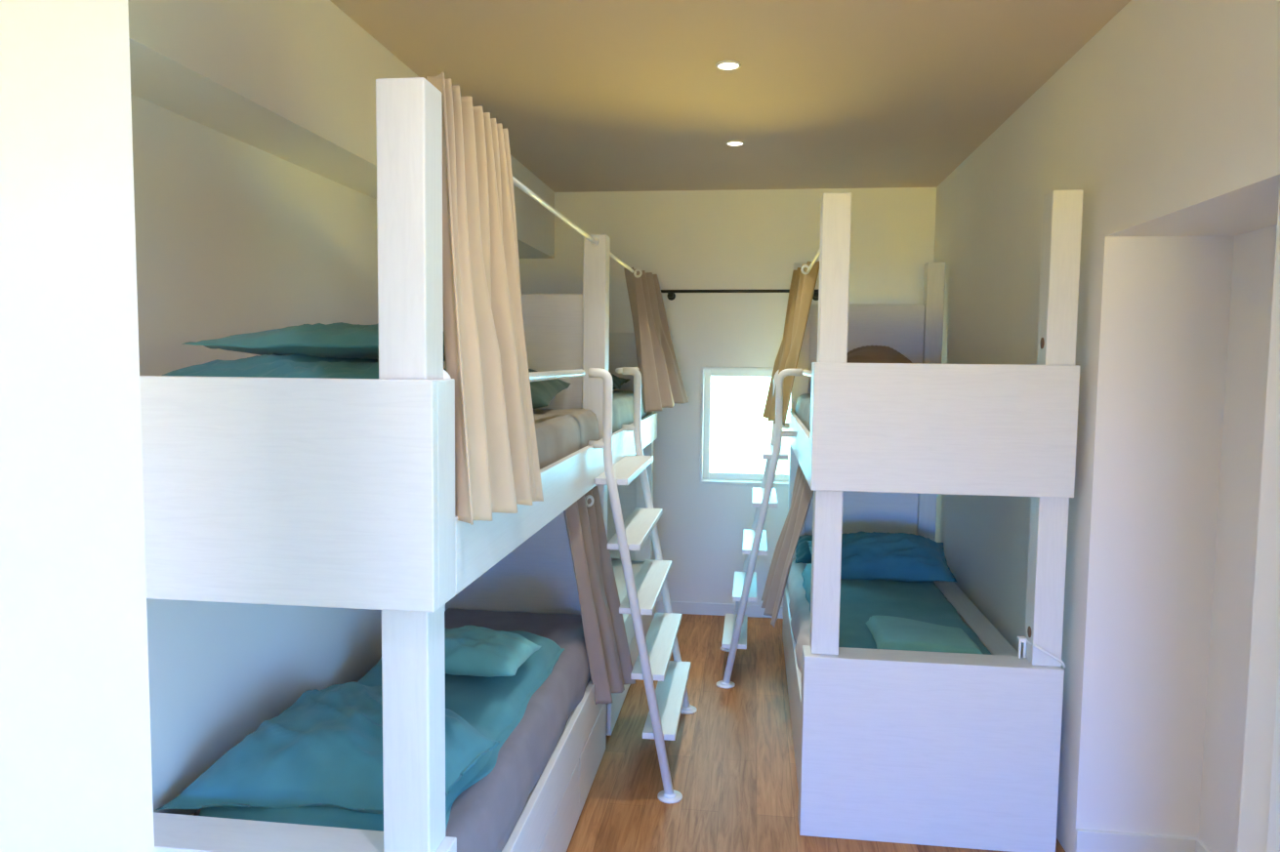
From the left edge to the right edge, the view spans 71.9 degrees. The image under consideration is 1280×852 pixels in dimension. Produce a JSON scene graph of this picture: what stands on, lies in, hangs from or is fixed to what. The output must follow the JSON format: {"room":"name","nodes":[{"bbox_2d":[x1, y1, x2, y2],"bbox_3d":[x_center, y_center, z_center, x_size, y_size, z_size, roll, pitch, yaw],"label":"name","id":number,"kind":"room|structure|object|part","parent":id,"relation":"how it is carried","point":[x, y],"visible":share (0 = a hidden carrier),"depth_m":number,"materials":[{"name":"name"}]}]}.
{"room":"dormitory","nodes":[
{"label":"dormitory","id":0,"kind":"room"},
{"bbox_2d":[0,0,154,851],"bbox_3d":[-0.710,0.220,1.018,0.383,2.896,0.100,1,4,7],"label":"wall","id":1,"kind":"structure","parent":0,"point":[76,776],"depth_m":0.94,"materials":[{"name":"paint"}]},
{"bbox_2d":[130,93,445,815],"bbox_3d":[-1.778,0.290,-0.093,0.708,2.896,13.320,1,4,7],"label":"wall","id":2,"kind":"structure","parent":0,"point":[233,236],"depth_m":2.66,"materials":[{"name":"paint"}]},
{"bbox_2d":[127,0,554,258],"bbox_3d":[-1.053,-1.200,3.572,0.289,0.449,5.070,1,4,7],"label":"beam","id":3,"kind":"structure","parent":2,"relation":"attached to","point":[293,81],"depth_m":2.64,"materials":[{"name":"paint"}]},
{"bbox_2d":[518,187,936,606],"bbox_3d":[0.723,-0.139,6.093,3.616,2.896,0.220,1,4,7],"label":"wall","id":4,"kind":"structure","parent":0,"point":[733,239],"depth_m":5.97,"materials":[{"name":"paint"}]},
{"bbox_2d":[655,600,783,619],"bbox_3d":[0.494,1.267,6.106,2.816,0.085,0.014,1,4,7],"label":"baseboard","id":5,"kind":"structure","parent":4,"relation":"attached to","point":[678,607],"depth_m":6.10,"materials":[{"name":"white paint"}]},
{"bbox_2d":[660,289,818,300],"bbox_3d":[0.668,-0.876,5.897,1.085,0.070,0.082,1,4,7],"label":"pole","id":6,"kind":"object","parent":4,"relation":"attached to","point":[671,296],"visible":0.73,"depth_m":5.88,"materials":[{"name":"black metal"}]},
{"bbox_2d":[699,367,788,486],"bbox_3d":[0.808,-0.004,6.078,0.775,0.798,0.208,1,4,7],"label":"window","id":7,"kind":"structure","parent":4,"relation":"in","point":[707,476],"depth_m":6.09,"materials":[{"name":"white paint"}]},
{"bbox_2d":[330,0,1130,192],"bbox_3d":[-0.139,-1.175,-0.487,4.200,0.120,13.470,1,4,7],"label":"ceiling","id":8,"kind":"structure","parent":0,"point":[588,95],"depth_m":3.54,"materials":[{"name":"paint"}]},
{"bbox_2d":[715,60,741,70],"bbox_3d":[0.341,-1.394,3.409,0.098,0.012,0.098,1,4,7],"label":"recessed light","id":9,"kind":"object","parent":8,"relation":"in","point":[724,64],"visible":1,"depth_m":3.40,"materials":[{"name":"white paint"}]},
{"bbox_2d":[725,140,744,146],"bbox_3d":[0.498,-1.482,4.621,0.098,0.012,0.098,1,4,7],"label":"recessed light","id":10,"kind":"object","parent":8,"relation":"in","point":[729,143],"visible":1,"depth_m":4.61,"materials":[{"name":"white paint"}]},
{"bbox_2d":[566,614,1065,851],"bbox_3d":[-0.172,1.823,-0.265,4.200,0.100,13.470,1,4,7],"label":"floor","id":11,"kind":"structure","parent":0,"point":[731,761],"depth_m":3.79,"materials":[{"name":"brown wood"}]},
{"bbox_2d":[139,77,613,851],"bbox_3d":[-0.762,0.379,2.936,1.000,2.294,2.252,1,4,7],"label":"bunk bed","id":12,"kind":"object","parent":11,"relation":"on","point":[312,492],"visible":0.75,"depth_m":1.79,"materials":[{"name":"paint"}]},
{"bbox_3d":[-0.900,0.130,1.812,1.000,0.462,0.028,1,4,7],"label":"panel","id":13,"kind":"part","parent":12,"relation":"part of","materials":[{"name":"paint"}]},
{"bbox_3d":[-0.790,1.246,1.931,0.765,0.712,0.132,1,4,7],"label":"foot panel","id":14,"kind":"part","parent":12,"relation":"part of","materials":[{"name":"paint"}]},
{"bbox_2d":[191,608,590,851],"bbox_3d":[-0.661,0.991,2.989,0.766,0.201,2.039,1,4,7],"label":"mattress","id":15,"kind":"object","parent":12,"relation":"on","point":[483,817],"visible":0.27,"depth_m":2.77,"materials":[{"name":"grey fabric"}]},
{"bbox_2d":[198,630,564,831],"bbox_3d":[-0.670,0.884,2.739,0.628,0.164,1.466,1,4,7],"label":"duvet","id":16,"kind":"object","parent":15,"relation":"on","point":[494,707],"visible":0.23,"depth_m":2.68,"materials":[{"name":"teal fabric"}]},
{"bbox_2d":[153,681,500,814],"bbox_3d":[-0.732,0.832,2.427,0.714,0.219,0.825,1,4,7],"label":"pillow","id":17,"kind":"object","parent":16,"relation":"on","point":[325,749],"visible":0.64,"depth_m":2.14,"materials":[{"name":"teal fabric"}]},
{"bbox_2d":[444,625,540,677],"bbox_3d":[-0.575,0.748,2.959,0.420,0.133,0.290,1,4,11],"label":"cushion","id":18,"kind":"object","parent":16,"relation":"on","point":[469,650],"visible":0.73,"depth_m":2.85,"materials":[{"name":"teal fabric"}]},
{"bbox_3d":[-0.466,-0.188,1.800,0.100,0.988,0.100,1,4,7],"label":"post","id":19,"kind":"part","parent":12,"relation":"part of","materials":[{"name":"paint"}]},
{"bbox_3d":[-0.475,0.630,1.860,0.100,0.534,0.100,1,4,7],"label":"post","id":20,"kind":"part","parent":12,"relation":"part of","materials":[{"name":"paint"}]},
{"bbox_3d":[-0.407,0.135,1.815,0.022,0.462,0.104,1,4,7],"label":"corner panel","id":21,"kind":"part","parent":12,"relation":"part of","materials":[{"name":"paint"}]},
{"bbox_2d":[426,72,543,525],"bbox_3d":[-0.364,-0.281,2.112,0.184,0.992,0.578,1,4,7],"label":"curtain","id":22,"kind":"object","parent":12,"relation":"hanging from","point":[497,467],"visible":0.97,"depth_m":2.06,"materials":[{"name":"beige fabric"}]},
{"bbox_3d":[-0.575,0.602,4.007,0.639,0.796,0.025,1,4,7],"label":"headboard","id":23,"kind":"part","parent":12,"relation":"part of","materials":[{"name":"paint"}]},
{"bbox_3d":[-0.682,-0.222,3.962,0.874,0.732,0.025,1,4,7],"label":"headboard","id":24,"kind":"part","parent":12,"relation":"part of","materials":[{"name":"paint"}]},
{"bbox_3d":[-0.268,0.202,2.927,0.025,0.169,2.117,1,4,7],"label":"rail","id":25,"kind":"part","parent":12,"relation":"part of","materials":[{"name":"paint"}]},
{"bbox_3d":[-0.279,1.185,2.999,0.025,0.176,2.117,1,4,7],"label":"panel","id":26,"kind":"part","parent":12,"relation":"part of","materials":[{"name":"paint"}]},
{"bbox_3d":[-0.326,-0.725,2.815,0.017,0.017,2.018,1,4,7],"label":"curtain rod","id":27,"kind":"part","parent":12,"relation":"part of","materials":[{"name":"white metal"}]},
{"bbox_3d":[-0.331,-0.147,2.658,0.029,0.034,1.605,1,4,7],"label":"guard rail","id":28,"kind":"part","parent":12,"relation":"part of","materials":[{"name":"white metal"}]},
{"bbox_3d":[-0.327,1.419,2.651,0.021,0.232,1.378,1,4,7],"label":"drawer","id":29,"kind":"part","parent":12,"relation":"part of","materials":[{"name":"paint"}]},
{"bbox_2d":[533,409,600,469],"bbox_3d":[-0.772,0.105,2.942,0.968,0.244,2.020,1,4,7],"label":"mattress","id":30,"kind":"object","parent":12,"relation":"on","point":[559,433],"visible":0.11,"depth_m":3.27,"materials":[{"name":"beige fabric"}]},
{"bbox_2d":[162,354,378,378],"bbox_3d":[-0.816,-0.099,2.201,0.840,0.168,0.460,1,4,5],"label":"pillow","id":31,"kind":"object","parent":30,"relation":"on","point":[265,365],"visible":0.22,"depth_m":2.09,"materials":[{"name":"teal fabric"}]},
{"bbox_2d":[182,322,445,361],"bbox_3d":[-0.725,-0.224,2.342,0.737,0.105,0.525,1,4,7],"label":"pillow","id":32,"kind":"object","parent":31,"relation":"on","point":[340,340],"visible":0.44,"depth_m":2.15,"materials":[{"name":"teal fabric"}]},
{"bbox_2d":[444,369,570,409],"bbox_3d":[-0.695,-0.157,3.687,0.740,0.188,0.434,1,4,7],"label":"pillow","id":33,"kind":"object","parent":30,"relation":"on","point":[543,392],"visible":0.16,"depth_m":3.57,"materials":[{"name":"green fabric"}]},
{"bbox_3d":[-0.200,1.348,3.634,0.021,0.232,0.598,1,4,7],"label":"drawer","id":34,"kind":"part","parent":12,"relation":"part of","materials":[{"name":"paint"}]},
{"bbox_3d":[-0.195,-0.340,3.899,0.100,0.988,0.100,1,4,7],"label":"post","id":35,"kind":"part","parent":12,"relation":"part of","materials":[{"name":"paint"}]},
{"bbox_2d":[563,486,635,704],"bbox_3d":[-0.166,0.712,3.634,0.217,0.872,0.522,2,4,12],"label":"curtain","id":36,"kind":"object","parent":12,"relation":"hanging from","point":[609,660],"visible":0.94,"depth_m":3.66,"materials":[{"name":"brown fabric"}]},
{"bbox_3d":[-0.205,0.609,3.969,0.100,0.796,0.100,1,4,7],"label":"post","id":37,"kind":"part","parent":12,"relation":"part of","materials":[{"name":"paint"}]},
{"bbox_2d":[605,251,657,736],"bbox_3d":[-0.501,0.233,4.956,1.000,2.294,1.827,1,4,7],"label":"bunk bed","id":38,"kind":"object","parent":11,"relation":"on","point":[622,346],"visible":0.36,"depth_m":5.70,"materials":[{"name":"paint"}]},
{"bbox_3d":[-0.089,1.285,4.498,0.021,0.232,0.868,1,4,7],"label":"drawer","id":39,"kind":"part","parent":38,"relation":"part of","materials":[{"name":"paint"}]},
{"bbox_3d":[-0.341,0.471,5.818,0.639,0.796,0.025,1,4,7],"label":"headboard","id":40,"kind":"part","parent":38,"relation":"part of","materials":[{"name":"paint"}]},
{"bbox_3d":[-0.449,-0.299,5.776,0.874,0.624,0.025,1,4,7],"label":"headboard","id":41,"kind":"part","parent":38,"relation":"part of","materials":[{"name":"paint"}]},
{"bbox_3d":[-0.074,-0.862,4.768,0.017,0.017,1.722,1,4,7],"label":"curtain rod","id":42,"kind":"part","parent":38,"relation":"part of","materials":[{"name":"white metal"}]},
{"bbox_3d":[-0.026,-0.320,5.015,0.029,0.029,1.280,1,4,7],"label":"guard rail","id":43,"kind":"part","parent":38,"relation":"part of","materials":[{"name":"white metal"}]},
{"bbox_2d":[612,390,648,433],"bbox_3d":[-0.519,-0.045,4.890,0.964,0.262,1.722,1,4,7],"label":"mattress","id":44,"kind":"object","parent":38,"relation":"on","point":[622,400],"visible":0.08,"depth_m":4.69,"materials":[{"name":"fabric"}]},
{"bbox_2d":[610,372,629,389],"bbox_3d":[-0.454,-0.286,5.476,0.740,0.150,0.437,1,4,7],"label":"pillow","id":45,"kind":"object","parent":44,"relation":"on","point":[617,382],"visible":0.09,"depth_m":5.42,"materials":[{"name":"green fabric"}]},
{"bbox_3d":[-0.026,1.044,4.953,0.025,0.176,1.827,1,4,7],"label":"panel","id":46,"kind":"part","parent":38,"relation":"part of","materials":[{"name":"paint"}]},
{"bbox_3d":[-0.015,0.060,4.880,0.025,0.169,1.827,1,4,7],"label":"rail","id":47,"kind":"part","parent":38,"relation":"part of","materials":[{"name":"paint"}]},
{"bbox_3d":[0.028,0.479,5.773,0.100,0.796,0.100,1,4,7],"label":"post","id":48,"kind":"part","parent":38,"relation":"part of","materials":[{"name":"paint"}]},
{"bbox_3d":[0.028,1.220,5.401,0.021,0.232,0.945,1,4,7],"label":"drawer","id":49,"kind":"part","parent":38,"relation":"part of","materials":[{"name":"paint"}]},
{"bbox_2d":[623,267,688,412],"bbox_3d":[0.056,-0.514,5.292,0.296,0.846,0.568,3,5,26],"label":"curtain","id":50,"kind":"object","parent":38,"relation":"hanging from","point":[662,384],"visible":0.99,"depth_m":5.27,"materials":[{"name":"brown fabric"}]},
{"bbox_2d":[588,367,697,803],"bbox_3d":[0.043,0.602,3.948,0.390,1.719,0.995,1,4,7],"label":"ladder","id":51,"kind":"object","parent":11,"relation":"on","point":[669,700],"visible":0.98,"depth_m":3.73,"materials":[{"name":"white metal"}]},
{"bbox_2d":[716,369,802,688],"bbox_3d":[0.670,0.531,5.004,0.418,1.719,0.703,1,4,7],"label":"ladder","id":52,"kind":"object","parent":11,"relation":"on","point":[734,637],"visible":0.95,"depth_m":4.75,"materials":[{"name":"white metal"}]},
{"bbox_2d":[782,189,1083,851],"bbox_3d":[1.209,0.272,4.294,0.913,2.352,2.355,1,4,7],"label":"bunk bed","id":53,"kind":"object","parent":11,"relation":"on","point":[934,749],"visible":0.88,"depth_m":3.16,"materials":[{"name":"paint"}]},
{"bbox_3d":[0.837,1.267,4.994,0.021,0.216,1.200,1,4,7],"label":"drawer","id":54,"kind":"part","parent":53,"relation":"part of","materials":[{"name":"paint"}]},
{"bbox_2d":[761,463,813,627],"bbox_3d":[0.714,0.558,4.255,0.238,0.788,0.725,1,4,7],"label":"curtain","id":55,"kind":"object","parent":53,"relation":"hanging from","point":[802,496],"visible":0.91,"depth_m":4.24,"materials":[{"name":"brown fabric"}]},
{"bbox_2d":[762,261,819,425],"bbox_3d":[0.862,-0.459,5.027,0.219,0.897,0.599,1,4,-1],"label":"curtain","id":56,"kind":"object","parent":53,"relation":"hanging from","point":[803,283],"visible":0.88,"depth_m":4.92,"materials":[{"name":"yellow fabric"}]},
{"bbox_3d":[0.776,1.112,4.478,0.025,0.160,2.221,1,4,7],"label":"panel","id":57,"kind":"part","parent":53,"relation":"part of","materials":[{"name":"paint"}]},
{"bbox_3d":[0.695,1.347,3.895,0.021,0.216,1.009,1,4,7],"label":"drawer","id":58,"kind":"part","parent":53,"relation":"part of","materials":[{"name":"paint"}]},
{"bbox_3d":[0.971,0.499,5.471,0.100,0.861,0.100,1,4,7],"label":"post","id":59,"kind":"part","parent":53,"relation":"part of","materials":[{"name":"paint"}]},
{"bbox_2d":[786,559,810,673],"bbox_3d":[1.150,0.963,4.365,0.799,0.158,2.122,1,4,7],"label":"mattress","id":60,"kind":"object","parent":53,"relation":"on","point":[799,606],"visible":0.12,"depth_m":4.36,"materials":[{"name":"fabric"}]},
{"bbox_2d":[794,535,812,564],"bbox_3d":[1.119,0.727,5.246,0.400,0.156,0.282,1,4,7],"label":"pillow","id":61,"kind":"object","parent":60,"relation":"on","point":[803,553],"visible":0.2,"depth_m":5.19,"materials":[{"name":"teal fabric"}]},
{"bbox_2d":[801,563,991,655],"bbox_3d":[1.166,0.877,4.203,0.719,0.062,1.764,1,4,7],"label":"duvet","id":62,"kind":"object","parent":60,"relation":"on","point":[860,599],"visible":0.43,"depth_m":4.18,"materials":[{"name":"teal fabric"}]},
{"bbox_2d":[807,532,957,582],"bbox_3d":[1.312,0.709,4.855,0.769,0.245,0.448,1,4,7],"label":"pillow","id":63,"kind":"object","parent":62,"relation":"on","point":[875,556],"visible":0.79,"depth_m":4.71,"materials":[{"name":"teal fabric"}]},
{"bbox_2d":[866,616,983,655],"bbox_3d":[1.152,0.852,3.582,0.418,0.069,0.360,1,4,7],"label":"cushion","id":64,"kind":"object","parent":62,"relation":"on","point":[888,633],"visible":0.89,"depth_m":3.52,"materials":[{"name":"teal fabric"}]},
{"bbox_3d":[0.787,0.058,4.401,0.025,0.171,2.221,1,4,7],"label":"rail","id":65,"kind":"part","parent":53,"relation":"part of","materials":[{"name":"paint"}]},
{"bbox_3d":[0.982,-0.489,5.398,0.100,1.001,0.100,1,4,7],"label":"post","id":66,"kind":"part","parent":53,"relation":"part of","materials":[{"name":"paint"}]},
{"bbox_2d":[794,393,811,432],"bbox_3d":[1.178,-0.010,4.290,0.771,0.228,2.113,1,4,7],"label":"mattress","id":67,"kind":"object","parent":53,"relation":"on","point":[803,405],"visible":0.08,"depth_m":4.64,"materials":[{"name":"fabric"}]},
{"bbox_2d":[846,345,912,363],"bbox_3d":[1.351,-0.323,5.059,0.601,0.280,0.456,1,4,7],"label":"pillow","id":68,"kind":"object","parent":67,"relation":"on","point":[868,353],"visible":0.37,"depth_m":4.92,"materials":[{"name":"brown fabric"}]},
{"bbox_3d":[0.771,-0.231,3.926,0.029,0.029,1.322,1,4,7],"label":"guard rail","id":69,"kind":"part","parent":53,"relation":"part of","materials":[{"name":"white metal"}]},
{"bbox_3d":[0.639,-0.003,3.238,0.022,0.461,0.104,1,4,7],"label":"corner panel","id":70,"kind":"part","parent":53,"relation":"part of","materials":[{"name":"paint"}]},
{"bbox_3d":[0.845,-0.802,4.274,0.017,0.017,2.114,1,4,7],"label":"curtain rod","id":71,"kind":"part","parent":53,"relation":"part of","materials":[{"name":"white metal"}]},
{"bbox_3d":[0.689,0.533,3.270,0.100,0.611,0.100,1,4,7],"label":"post","id":72,"kind":"part","parent":53,"relation":"part of","materials":[{"name":"paint"}]},
{"bbox_3d":[0.699,-0.331,3.207,0.100,1.001,0.100,1,4,7],"label":"post","id":73,"kind":"part","parent":53,"relation":"part of","materials":[{"name":"paint"}]},
{"bbox_3d":[1.355,0.507,5.414,0.672,0.861,0.025,1,4,7],"label":"headboard","id":74,"kind":"part","parent":53,"relation":"part of","materials":[{"name":"paint"}]},
{"bbox_3d":[1.365,-0.358,5.350,0.672,0.754,0.025,1,4,7],"label":"headboard","id":75,"kind":"part","parent":53,"relation":"part of","materials":[{"name":"paint"}]},
{"bbox_3d":[1.741,0.515,5.372,0.100,0.861,0.100,1,4,7],"label":"post","id":76,"kind":"part","parent":53,"relation":"part of","materials":[{"name":"paint"}]},
{"bbox_3d":[1.052,1.185,3.256,0.902,0.680,0.132,1,4,7],"label":"foot panel","id":77,"kind":"part","parent":53,"relation":"part of","materials":[{"name":"paint"}]},
{"bbox_3d":[1.752,-0.473,5.299,0.100,1.001,0.100,1,4,7],"label":"post","id":78,"kind":"part","parent":53,"relation":"part of","materials":[{"name":"paint"}]},
{"bbox_3d":[1.066,0.011,3.117,0.900,0.461,0.028,1,4,7],"label":"panel","id":79,"kind":"part","parent":53,"relation":"part of","materials":[{"name":"paint"}]},
{"bbox_3d":[1.435,0.816,3.152,0.148,0.079,0.063,5,6,43],"label":"safety cord","id":80,"kind":"part","parent":53,"relation":"part of","materials":[{"name":"white plastic"}]},
{"bbox_3d":[1.459,0.549,3.172,0.100,0.611,0.100,1,4,7],"label":"post","id":81,"kind":"part","parent":53,"relation":"part of","materials":[{"name":"paint"}]},
{"bbox_3d":[1.468,-0.315,3.108,0.100,1.001,0.100,1,4,7],"label":"post","id":82,"kind":"part","parent":53,"relation":"part of","materials":[{"name":"paint"}]},
{"bbox_2d":[933,0,1279,851],"bbox_3d":[1.372,0.366,-0.646,0.600,2.896,13.020,1,4,7],"label":"wall","id":83,"kind":"structure","parent":0,"point":[1167,120],"depth_m":2.96,"materials":[{"name":"paint"}]},
{"bbox_2d":[1074,828,1210,851],"bbox_3d":[1.659,1.515,2.579,0.400,0.135,0.990,1,4,7],"label":"baseboard","id":84,"kind":"structure","parent":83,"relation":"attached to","point":[1087,841],"depth_m":3.05,"materials":[{"name":"white paint"}]},
{"bbox_2d":[1266,652,1279,851],"bbox_3d":[1.381,0.184,1.818,0.015,2.896,0.124,1,4,7],"label":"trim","id":85,"kind":"structure","parent":83,"relation":"attached to","point":[1273,832],"depth_m":1.91,"materials":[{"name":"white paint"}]}
]}

